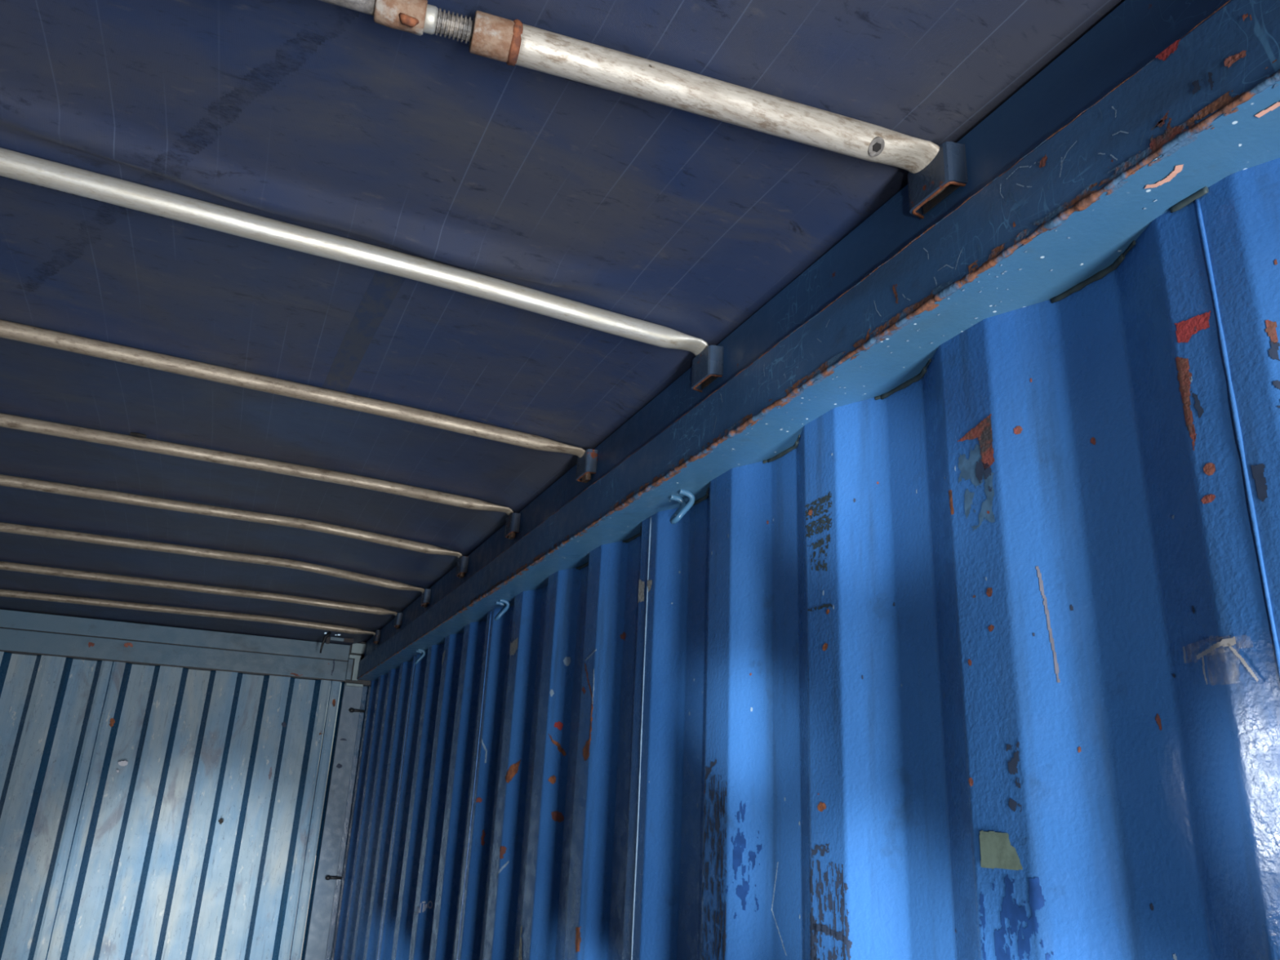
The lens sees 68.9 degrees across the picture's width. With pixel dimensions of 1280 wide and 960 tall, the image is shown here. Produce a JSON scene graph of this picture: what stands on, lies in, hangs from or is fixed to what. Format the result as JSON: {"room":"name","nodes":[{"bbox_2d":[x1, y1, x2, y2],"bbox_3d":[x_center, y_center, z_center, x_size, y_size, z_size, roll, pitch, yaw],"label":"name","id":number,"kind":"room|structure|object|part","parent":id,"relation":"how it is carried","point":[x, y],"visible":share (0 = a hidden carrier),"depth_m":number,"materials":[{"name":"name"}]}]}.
{"room":"shipping container interior","nodes":[
{"label":"shipping container interior","id":0,"kind":"room"},
{"bbox_2d":[0,651,346,959],"bbox_3d":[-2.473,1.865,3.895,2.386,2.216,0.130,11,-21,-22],"label":"wall","id":1,"kind":"structure","parent":0,"point":[193,800],"depth_m":4.14,"materials":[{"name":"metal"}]},
{"bbox_2d":[0,608,350,682],"bbox_3d":[-2.461,0.734,4.253,2.186,0.180,0.113,11,-21,-22],"label":"beam","id":2,"kind":"structure","parent":1,"relation":"attached to","point":[21,633],"depth_m":4.31,"materials":[{"name":"metal"}]},
{"bbox_2d":[319,631,354,653],"bbox_3d":[-1.426,0.771,4.393,0.146,0.104,0.034,11,-21,-22],"label":"bracket","id":3,"kind":"object","parent":2,"relation":"attached to","point":[326,637],"visible":1,"depth_m":4.39,"materials":[{"name":"metal"}]},
{"bbox_3d":[-1.413,0.755,4.412,0.101,0.015,0.020,11,-21,-22],"label":"plate","id":4,"kind":"part","parent":3,"relation":"part of","materials":[{"name":"metal"}]},
{"bbox_2d":[303,641,370,959],"bbox_3d":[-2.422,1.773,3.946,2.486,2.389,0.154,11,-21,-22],"label":"corner post","id":5,"kind":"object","parent":1,"relation":"attached to","point":[333,848],"depth_m":4.45,"materials":[{"name":"grey metal"}]},
{"bbox_3d":[-1.442,1.839,4.312,0.024,0.019,0.024,11,-21,-22],"label":"bar knob","id":6,"kind":"part","parent":5,"relation":"part of","materials":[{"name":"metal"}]},
{"bbox_3d":[-1.441,0.940,4.627,0.023,0.101,0.024,11,-21,-22],"label":"filler plate","id":7,"kind":"part","parent":5,"relation":"part of","materials":[{"name":"metal"}]},
{"bbox_3d":[-1.419,1.018,4.624,0.082,0.013,0.062,11,-21,-22],"label":"cap plate","id":8,"kind":"part","parent":5,"relation":"part of","materials":[{"name":"grey paint"}]},
{"bbox_3d":[-1.424,0.932,4.631,0.056,0.123,0.034,11,-21,-22],"label":"angle plate","id":9,"kind":"part","parent":5,"relation":"part of","materials":[{"name":"grey paint"}]},
{"bbox_3d":[-1.391,0.928,4.703,0.168,0.209,0.078,11,-21,-22],"label":"backing plate","id":10,"kind":"part","parent":5,"relation":"part of","materials":[{"name":"metal"}]},
{"bbox_2d":[331,157,1279,959],"bbox_3d":[-0.194,1.237,1.779,0.080,2.221,6.002,11,-21,-22],"label":"wall","id":11,"kind":"structure","parent":0,"point":[967,596],"depth_m":1.04,"materials":[{"name":"blue metal"}]},
{"bbox_2d":[0,589,375,635],"bbox_3d":[-2.220,0.525,3.900,2.214,0.060,0.038,11,-21,-22],"label":"bow","id":12,"kind":"object","parent":11,"relation":"attached to","point":[3,593],"visible":1,"depth_m":3.99,"materials":[{"name":"metal"}]},
{"bbox_2d":[0,560,397,615],"bbox_3d":[-2.001,0.372,3.435,2.214,0.066,0.042,11,-21,-22],"label":"bow","id":13,"kind":"object","parent":11,"relation":"attached to","point":[7,566],"visible":0.99,"depth_m":3.55,"materials":[{"name":"metal"}]},
{"bbox_2d":[0,522,424,592],"bbox_3d":[-1.778,0.208,2.968,2.214,0.089,0.042,11,-21,-22],"label":"bow","id":14,"kind":"object","parent":11,"relation":"attached to","point":[4,527],"visible":0.95,"depth_m":3.09,"materials":[{"name":"metal"}]},
{"bbox_2d":[0,474,462,558],"bbox_3d":[-1.559,0.054,2.503,2.214,0.096,0.038,11,-21,-22],"label":"bow","id":15,"kind":"object","parent":11,"relation":"attached to","point":[5,480],"visible":0.98,"depth_m":2.65,"materials":[{"name":"metal"}]},
{"bbox_2d":[0,0,1124,644],"bbox_3d":[-1.207,-0.087,1.707,2.438,0.344,6.062,11,-21,-22],"label":"tarpaulin","id":16,"kind":"object","parent":15,"relation":"on","point":[317,115],"visible":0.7,"depth_m":1.28,"materials":[{"name":"fabric"}]},
{"bbox_2d":[0,413,513,515],"bbox_3d":[-1.338,-0.096,2.035,2.214,0.092,0.047,11,-21,-22],"label":"bow","id":17,"kind":"object","parent":11,"relation":"attached to","point":[11,421],"visible":0.97,"depth_m":2.19,"materials":[{"name":"metal"}]},
{"bbox_2d":[0,319,585,457],"bbox_3d":[-1.117,-0.244,1.565,2.214,0.084,0.042,11,-21,-22],"label":"bow","id":18,"kind":"object","parent":11,"relation":"attached to","point":[8,330],"visible":0.96,"depth_m":1.73,"materials":[{"name":"metal"}]},
{"bbox_2d":[0,147,708,356],"bbox_3d":[-0.898,-0.392,1.098,2.214,0.079,0.043,11,-21,-22],"label":"bow","id":19,"kind":"object","parent":11,"relation":"attached to","point":[17,166],"visible":0.98,"depth_m":1.28,"materials":[{"name":"metal"}]},
{"bbox_2d":[441,650,445,664],"bbox_3d":[-0.675,0.613,3.205,0.001,0.050,0.044,11,-21,-22],"label":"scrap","id":20,"kind":"object","parent":11,"relation":"attached to","point":[443,654],"visible":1,"depth_m":3.21,"materials":[{"name":"grey paper"}]},
{"bbox_2d":[475,797,482,802],"bbox_3d":[-0.435,0.864,2.522,0.026,0.014,0.001,-14,-25,40],"label":"light","id":21,"kind":"object","parent":11,"relation":"attached to","point":[477,799],"depth_m":2.52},
{"bbox_2d":[480,829,485,845],"bbox_3d":[-0.415,0.947,2.471,0.018,0.040,0.001,-13,-25,39],"label":"rust spot","id":22,"kind":"object","parent":11,"relation":"attached to","point":[482,831],"depth_m":2.47,"materials":[{"name":"brown metal"}]},
{"bbox_2d":[499,845,506,858],"bbox_3d":[-0.331,0.897,2.247,0.002,0.029,0.027,19,-25,-40],"label":"rust spot","id":23,"kind":"object","parent":11,"relation":"on","point":[503,849],"depth_m":2.24,"materials":[{"name":"orange metal"}]},
{"bbox_2d":[509,637,518,655],"bbox_3d":[-0.331,0.438,2.445,0.001,0.041,0.071,11,-21,-22],"label":"scrap","id":24,"kind":"object","parent":11,"relation":"attached to","point":[513,646],"visible":1,"depth_m":2.44,"materials":[{"name":"grey paper"}]},
{"bbox_2d":[518,926,522,959],"bbox_3d":[-0.257,1.014,2.000,0.001,0.107,0.032,10,-20,-19],"label":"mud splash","id":25,"kind":"object","parent":11,"relation":"attached to","point":[521,931],"visible":1,"depth_m":2.01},
{"bbox_2d":[548,775,555,783],"bbox_3d":[-0.193,0.657,2.046,0.024,0.018,0.001,-13,-25,39],"label":"rust spot","id":26,"kind":"object","parent":11,"relation":"attached to","point":[552,779],"depth_m":2.05,"materials":[{"name":"brown metal"}]},
{"bbox_2d":[551,810,564,822],"bbox_3d":[-0.177,0.723,2.005,0.040,0.023,0.001,-14,-25,39],"label":"rust spot","id":27,"kind":"object","parent":11,"relation":"attached to","point":[556,815],"depth_m":2.01,"materials":[{"name":"brown metal"}]},
{"bbox_2d":[554,721,563,730],"bbox_3d":[-0.181,0.548,2.077,0.028,0.020,0.001,-13,-25,39],"label":"rust spot","id":28,"kind":"object","parent":11,"relation":"on","point":[558,726],"depth_m":2.08,"materials":[{"name":"red metal"}]},
{"bbox_2d":[563,656,570,666],"bbox_3d":[-0.166,0.411,2.116,0.024,0.022,0.001,-13,-25,39],"label":"light","id":29,"kind":"object","parent":11,"relation":"attached to","point":[566,660],"depth_m":2.12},
{"bbox_2d":[619,631,626,639],"bbox_3d":[-0.034,0.312,1.863,0.002,0.018,0.022,15,-23,-32],"label":"rust spot","id":30,"kind":"object","parent":11,"relation":"attached to","point":[622,634],"depth_m":1.87,"materials":[{"name":"brown metal"}]},
{"bbox_2d":[318,0,945,200],"bbox_3d":[-0.722,-0.505,0.722,2.225,0.064,0.048,9,-20,-17],"label":"bow","id":31,"kind":"object","parent":11,"relation":"attached to","point":[515,42],"visible":1,"depth_m":0.93,"materials":[{"name":"metal"}]},
{"bbox_3d":[-0.296,-0.451,0.854,0.111,0.020,0.020,9,-20,-17],"label":"threaded rod","id":32,"kind":"part","parent":31,"relation":"part of","materials":[{"name":"grey metal"}]},
{"bbox_3d":[-0.177,-0.433,0.890,0.040,0.024,0.024,9,-20,-17],"label":"threaded rod","id":33,"kind":"part","parent":31,"relation":"part of","materials":[{"name":"grey metal"}]},
{"bbox_2d":[637,579,652,603],"bbox_3d":[0.009,0.201,1.727,0.001,0.048,0.063,11,-21,-22],"label":"scrap","id":34,"kind":"object","parent":11,"relation":"attached to","point":[641,584],"visible":1,"depth_m":1.74,"materials":[{"name":"grey paper"}]},
{"bbox_2d":[356,0,1279,680],"bbox_3d":[-0.145,0.107,2.104,0.122,0.246,5.892,11,-21,-22],"label":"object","id":35,"kind":"structure","parent":11,"relation":"attached to","point":[1159,102],"depth_m":1.00,"materials":[{"name":"blue paint"}]},
{"bbox_2d":[817,801,826,811],"bbox_3d":[0.220,0.395,1.127,0.001,0.011,0.019,11,-21,-22],"label":"rust spot","id":36,"kind":"object","parent":11,"relation":"attached to","point":[821,806],"depth_m":1.13,"materials":[{"name":"orange metal"}]},
{"bbox_2d":[822,643,827,651],"bbox_3d":[0.234,0.211,1.177,0.001,0.010,0.012,11,-21,-22],"label":"light","id":37,"kind":"object","parent":11,"relation":"attached to","point":[824,645],"depth_m":1.18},
{"bbox_2d":[948,489,954,514],"bbox_3d":[0.337,0.024,1.010,0.001,0.028,0.006,11,-21,-22],"label":"rust spot","id":38,"kind":"object","parent":11,"relation":"attached to","point":[951,492],"depth_m":1.01,"materials":[{"name":"brown metal"}]},
{"bbox_2d":[968,777,973,786],"bbox_3d":[0.325,0.296,0.915,0.001,0.008,0.006,11,-21,-22],"label":"light","id":39,"kind":"object","parent":11,"relation":"attached to","point":[971,780],"depth_m":0.91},
{"bbox_2d":[986,587,992,596],"bbox_3d":[0.350,0.112,0.936,0.001,0.010,0.008,11,-21,-22],"label":"rust spot","id":40,"kind":"object","parent":11,"relation":"attached to","point":[988,590],"depth_m":0.94,"materials":[{"name":"brown metal"}]},
{"bbox_2d":[987,624,994,631],"bbox_3d":[0.348,0.147,0.925,0.001,0.006,0.008,11,-21,-22],"label":"rust spot","id":41,"kind":"object","parent":11,"relation":"attached to","point":[990,627],"depth_m":0.93,"materials":[{"name":"brown metal"}]},
{"bbox_2d":[979,830,1022,870],"bbox_3d":[0.335,0.344,0.867,0.001,0.033,0.051,11,-21,-23],"label":"tape","id":42,"kind":"object","parent":11,"relation":"attached to","point":[997,851],"visible":1,"depth_m":0.87,"materials":[{"name":"beige paper"}]},
{"bbox_2d":[1013,426,1022,434],"bbox_3d":[0.386,-0.051,0.952,0.009,0.009,0.001,-13,-25,39],"label":"rust spot","id":43,"kind":"object","parent":11,"relation":"attached to","point":[1017,429],"depth_m":0.95,"materials":[{"name":"brown metal"}]},
{"bbox_2d":[1090,436,1095,444],"bbox_3d":[0.432,-0.037,0.891,0.001,0.008,0.006,11,-21,-22],"label":"light","id":44,"kind":"object","parent":11,"relation":"attached to","point":[1092,438],"depth_m":0.89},
{"bbox_2d":[1155,713,1161,730],"bbox_3d":[0.433,0.202,0.780,0.001,0.014,0.005,11,-21,-22],"label":"rust spot","id":45,"kind":"object","parent":11,"relation":"attached to","point":[1157,716],"depth_m":0.78,"materials":[{"name":"brown metal"}]},
{"bbox_2d":[1200,493,1215,503],"bbox_3d":[0.450,0.015,0.739,0.001,0.006,0.012,11,-21,-22],"label":"rust spot","id":46,"kind":"object","parent":11,"relation":"attached to","point":[1205,498],"depth_m":0.74,"materials":[{"name":"brown metal"}]},
{"bbox_2d":[1203,462,1215,475],"bbox_3d":[0.453,-0.009,0.743,0.001,0.010,0.010,11,-21,-22],"label":"rust spot","id":47,"kind":"object","parent":11,"relation":"on","point":[1209,468],"depth_m":0.74,"materials":[{"name":"brown metal"}]},
{"bbox_2d":[1182,636,1258,684],"bbox_3d":[0.441,0.139,0.716,0.008,0.038,0.073,5,-19,-7],"label":"tape","id":48,"kind":"object","parent":11,"relation":"attached to","point":[1228,642],"visible":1,"depth_m":0.70,"materials":[{"name":"grey"}]},
{"bbox_2d":[1265,320,1278,343],"bbox_3d":[0.486,-0.114,0.718,0.008,0.021,0.001,-14,-25,39],"label":"rust spot","id":49,"kind":"object","parent":11,"relation":"on","point":[1271,326],"depth_m":0.72,"materials":[{"name":"orange metal"}]}
]}

